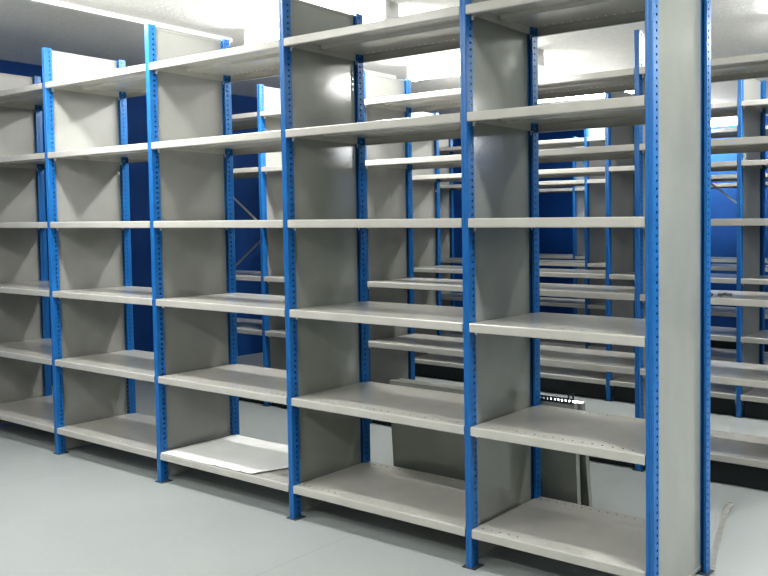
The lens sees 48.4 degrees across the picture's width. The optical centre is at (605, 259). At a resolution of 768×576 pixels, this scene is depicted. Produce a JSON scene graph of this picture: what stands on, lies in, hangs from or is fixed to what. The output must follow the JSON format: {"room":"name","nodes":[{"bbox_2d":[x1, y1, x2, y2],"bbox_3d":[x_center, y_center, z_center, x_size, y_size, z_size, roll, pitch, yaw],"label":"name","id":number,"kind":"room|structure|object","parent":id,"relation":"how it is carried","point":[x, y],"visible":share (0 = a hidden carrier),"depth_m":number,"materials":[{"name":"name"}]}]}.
{"room":"storage room","nodes":[
{"label":"storage room","id":0,"kind":"room"},
{"bbox_2d":[0,59,462,385],"bbox_3d":[-4.298,-0.277,6.779,0.100,2.550,11.150,1,3,31],"label":"wall","id":1,"kind":"structure","parent":0,"point":[246,190],"depth_m":7.13,"materials":[{"name":"blue paint"}]},
{"bbox_2d":[0,344,767,575],"bbox_3d":[1.147,1.169,3.619,12.745,0.100,11.350,1,3,31],"label":"floor","id":2,"kind":"structure","parent":0,"point":[93,509],"depth_m":3.50,"materials":[{"name":"grey paint"}]},
{"bbox_2d":[0,73,128,432],"bbox_3d":[-3.436,-0.055,4.932,1.015,2.265,0.442,1,3,31],"label":"bay","id":3,"kind":"object","parent":2,"relation":"on","point":[24,352],"visible":0.7,"depth_m":5.20,"materials":[{"name":"metal"}]},
{"bbox_2d":[41,47,231,458],"bbox_3d":[-2.576,-0.036,4.422,1.015,2.265,0.442,1,3,31],"label":"bay","id":4,"kind":"object","parent":2,"relation":"on","point":[92,365],"visible":0.77,"depth_m":4.59,"materials":[{"name":"metal"}]},
{"bbox_2d":[144,24,288,491],"bbox_3d":[-1.716,-0.017,3.913,1.015,2.265,0.442,1,3,31],"label":"bay","id":5,"kind":"object","parent":2,"relation":"on","point":[188,100],"visible":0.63,"depth_m":4.07,"materials":[{"name":"metal"}]},
{"bbox_2d":[161,435,288,473],"bbox_3d":[-1.706,0.959,3.938,0.947,0.009,0.400,1,3,31],"label":"sheet","id":6,"kind":"object","parent":5,"relation":"on","point":[233,452],"visible":0.84,"depth_m":3.97,"materials":[{"name":"white paper"}]},
{"bbox_2d":[223,112,263,403],"bbox_3d":[-2.760,-0.110,6.112,1.015,2.265,0.444,1,3,31],"label":"bay","id":7,"kind":"object","parent":2,"relation":"on","point":[243,121],"visible":0.16,"depth_m":6.00,"materials":[{"name":"metal"}]},
{"bbox_2d":[257,84,286,407],"bbox_3d":[-1.900,-0.091,5.601,1.015,2.265,0.442,1,3,31],"label":"bay","id":8,"kind":"object","parent":2,"relation":"on","point":[268,98],"visible":0.27,"depth_m":5.71,"materials":[{"name":"metal"}]},
{"bbox_2d":[278,0,465,536],"bbox_3d":[-0.855,0.003,3.404,1.015,2.265,0.442,1,3,31],"label":"bay","id":9,"kind":"object","parent":2,"relation":"on","point":[332,401],"visible":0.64,"depth_m":3.53,"materials":[{"name":"metal"}]},
{"bbox_2d":[364,70,463,425],"bbox_3d":[-1.040,-0.072,5.092,1.015,2.265,0.442,1,3,31],"label":"bay","id":10,"kind":"object","parent":2,"relation":"on","point":[388,167],"visible":0.38,"depth_m":5.28,"materials":[{"name":"metal"}]},
{"bbox_2d":[411,112,463,381],"bbox_3d":[-1.190,-0.145,6.737,1.015,2.265,0.442,1,3,31],"label":"bay","id":11,"kind":"object","parent":2,"relation":"on","point":[426,201],"visible":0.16,"depth_m":6.96,"materials":[{"name":"metal"}]},
{"bbox_2d":[439,139,462,337],"bbox_3d":[-1.382,-0.218,8.395,1.015,2.265,0.442,1,3,31],"label":"bay","id":12,"kind":"object","parent":2,"relation":"on","point":[448,298],"visible":0.12,"depth_m":8.71,"materials":[{"name":"metal"}]},
{"bbox_2d":[389,379,580,504],"bbox_3d":[-0.564,0.831,3.582,1.045,0.590,0.054,1,3,31],"label":"board","id":13,"kind":"object","parent":2,"relation":"on","point":[436,452],"depth_m":3.65,"materials":[{"name":"grey metal"}]},
{"bbox_2d":[397,378,592,506],"bbox_3d":[-0.524,0.851,3.631,1.045,0.544,0.092,1,3,31],"label":"board","id":14,"kind":"object","parent":2,"relation":"on","point":[585,479],"visible":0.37,"depth_m":3.38,"materials":[{"name":"grey metal"}]},
{"bbox_2d":[539,155,572,327],"bbox_3d":[-0.700,-0.272,9.547,1.015,2.265,0.442,1,3,31],"label":"bay","id":15,"kind":"object","parent":2,"relation":"on","point":[550,190],"visible":0.02,"depth_m":9.26,"materials":[{"name":"metal"}]},
{"bbox_2d":[538,138,584,348],"bbox_3d":[-0.522,-0.198,7.886,1.015,2.265,0.442,1,3,31],"label":"bay","id":16,"kind":"object","parent":2,"relation":"on","point":[578,142],"visible":0.2,"depth_m":7.67,"materials":[{"name":"metal"}]},
{"bbox_2d":[539,119,605,398],"bbox_3d":[-0.329,-0.125,6.228,1.015,2.265,0.442,1,3,31],"label":"bay","id":17,"kind":"object","parent":2,"relation":"on","point":[553,379],"visible":0.15,"depth_m":6.03,"materials":[{"name":"metal"}]},
{"bbox_2d":[572,136,584,330],"bbox_3d":[0.161,-0.252,9.038,1.015,2.265,0.442,1,3,31],"label":"bay","id":18,"kind":"object","parent":2,"relation":"on","point":[578,191],"visible":0.09,"depth_m":9.16,"materials":[{"name":"metal"}]},
{"bbox_2d":[538,68,634,467],"bbox_3d":[-0.179,-0.053,4.583,1.015,2.265,0.442,1,3,31],"label":"bay","id":19,"kind":"object","parent":2,"relation":"on","point":[604,82],"visible":0.21,"depth_m":4.44,"materials":[{"name":"metal"}]},
{"bbox_2d":[459,0,714,575],"bbox_3d":[-0.073,0.020,2.941,0.834,2.265,0.442,1,3,31],"label":"bay","id":20,"kind":"object","parent":2,"relation":"on","point":[506,425],"visible":1,"depth_m":2.92,"materials":[{"name":"metal"}]},
{"bbox_2d":[584,128,605,349],"bbox_3d":[0.338,-0.179,7.377,1.015,2.265,0.442,1,3,31],"label":"bay","id":21,"kind":"object","parent":2,"relation":"on","point":[594,186],"visible":0.22,"depth_m":7.53,"materials":[{"name":"metal"}]},
{"bbox_2d":[604,92,736,415],"bbox_3d":[0.531,-0.106,5.718,1.015,2.265,0.442,1,3,31],"label":"bay","id":22,"kind":"object","parent":2,"relation":"on","point":[619,173],"visible":0.51,"depth_m":5.82,"materials":[{"name":"metal"}]},
{"bbox_2d":[632,30,767,490],"bbox_3d":[0.603,-0.035,4.120,0.834,2.265,0.442,1,3,31],"label":"bay","id":23,"kind":"object","parent":2,"relation":"on","point":[727,449],"visible":0.51,"depth_m":4.09,"materials":[{"name":"metal"}]},
{"bbox_2d":[710,501,733,575],"bbox_3d":[0.464,1.126,3.265,0.044,0.020,0.809,0,3,14],"label":"strap","id":24,"kind":"object","parent":2,"relation":"on","point":[716,547],"visible":0.98,"depth_m":3.28,"materials":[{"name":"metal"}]},
{"bbox_2d":[711,147,736,348],"bbox_3d":[1.021,-0.233,8.528,1.015,2.265,0.442,1,3,31],"label":"bay","id":25,"kind":"object","parent":2,"relation":"on","point":[714,343],"visible":0.02,"depth_m":8.23,"materials":[{"name":"metal"}]},
{"bbox_2d":[711,125,767,364],"bbox_3d":[1.224,-0.159,6.852,1.074,2.265,0.442,1,3,31],"label":"bay","id":26,"kind":"object","parent":2,"relation":"on","point":[722,354],"visible":0.13,"depth_m":6.84,"materials":[{"name":"metal"}]},
{"bbox_2d":[734,79,767,419],"bbox_3d":[1.314,-0.089,5.255,0.834,2.265,0.442,1,3,31],"label":"bay","id":27,"kind":"object","parent":2,"relation":"on","point":[752,103],"visible":0.9,"depth_m":5.39,"materials":[{"name":"metal"}]},
{"bbox_2d":[764,182,767,351],"bbox_3d":[1.907,-0.213,8.004,1.074,2.265,0.442,1,3,31],"label":"bay","id":28,"kind":"object","parent":2,"relation":"on","point":[766,183],"visible":0.02,"depth_m":8.02,"materials":[{"name":"metal"}]},
{"bbox_2d":[0,0,767,132],"bbox_3d":[1.137,-1.479,3.501,12.745,0.100,11.350,1,3,31],"label":"ceiling","id":29,"kind":"structure","parent":0,"point":[738,27],"depth_m":5.36,"materials":[{"name":"white paint"}]},
{"bbox_2d":[21,0,231,42],"bbox_3d":[-3.167,-1.440,4.449,0.055,0.028,2.390,1,3,31],"label":"trim","id":30,"kind":"structure","parent":29,"relation":"attached to","point":[51,3],"depth_m":4.82,"materials":[{"name":"white metal"}]},
{"bbox_2d":[244,23,278,44],"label":"ceiling lamp","id":31,"kind":"object","parent":29,"relation":"attached to","point":[269,32],"depth_m":5.11,"materials":[{"name":"white plastic"}]},
{"bbox_2d":[247,10,383,44],"bbox_3d":[-1.758,-1.399,4.901,1.230,0.063,0.090,1,3,31],"label":"diffuser","id":32,"kind":"object","parent":31,"relation":"attached to","point":[272,33],"depth_m":5.05,"materials":[{"name":"white plastic"}]},
{"bbox_2d":[339,0,398,23],"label":"ceiling lamp","id":33,"kind":"object","parent":29,"relation":"attached to","point":[383,10],"depth_m":4.60,"materials":[{"name":"white plastic"}]},
{"bbox_2d":[364,69,395,77],"bbox_3d":[-2.036,-1.536,6.502,0.055,0.028,0.880,1,3,31],"label":"trim","id":34,"kind":"structure","parent":29,"relation":"attached to","point":[367,71],"depth_m":6.71,"materials":[{"name":"white metal"}]},
{"bbox_2d":[406,59,459,81],"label":"ceiling lamp","id":35,"kind":"object","parent":29,"relation":"attached to","point":[414,73],"depth_m":6.30,"materials":[{"name":"white plastic"}]},
{"bbox_2d":[409,65,459,80],"bbox_3d":[-1.019,-1.457,6.147,1.230,0.063,0.090,1,3,31],"label":"diffuser","id":36,"kind":"object","parent":35,"relation":"attached to","point":[431,71],"depth_m":6.30,"materials":[{"name":"white plastic"}]},
{"bbox_2d":[538,49,543,65],"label":"ceiling lamp","id":37,"kind":"object","parent":29,"relation":"attached to","point":[540,52],"depth_m":5.84,"materials":[{"name":"white plastic"}]},
{"bbox_2d":[538,83,633,102],"bbox_3d":[-0.255,-1.539,7.436,1.270,0.116,0.104,1,3,31],"label":"ceiling lamp","id":38,"kind":"object","parent":29,"relation":"attached to","point":[595,95],"visible":0.02,"depth_m":7.43,"materials":[{"name":"white plastic"}]},
{"bbox_2d":[538,91,633,102],"bbox_3d":[-0.255,-1.518,7.436,1.230,0.063,0.090,1,3,31],"label":"diffuser","id":39,"kind":"object","parent":38,"relation":"attached to","point":[596,95],"depth_m":7.43,"materials":[{"name":"white plastic"}]},
{"bbox_2d":[711,116,736,126],"bbox_3d":[1.096,-1.646,9.713,1.270,0.116,0.104,1,3,31],"label":"ceiling lamp","id":40,"kind":"object","parent":29,"relation":"attached to","point":[732,120],"visible":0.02,"depth_m":9.49,"materials":[{"name":"white plastic"}]},
{"bbox_2d":[538,116,767,329],"bbox_3d":[4.009,-0.382,8.394,12.545,2.550,0.100,1,3,31],"label":"wall","id":41,"kind":"structure","parent":0,"point":[723,238],"depth_m":10.95,"materials":[{"name":"blue paint"}]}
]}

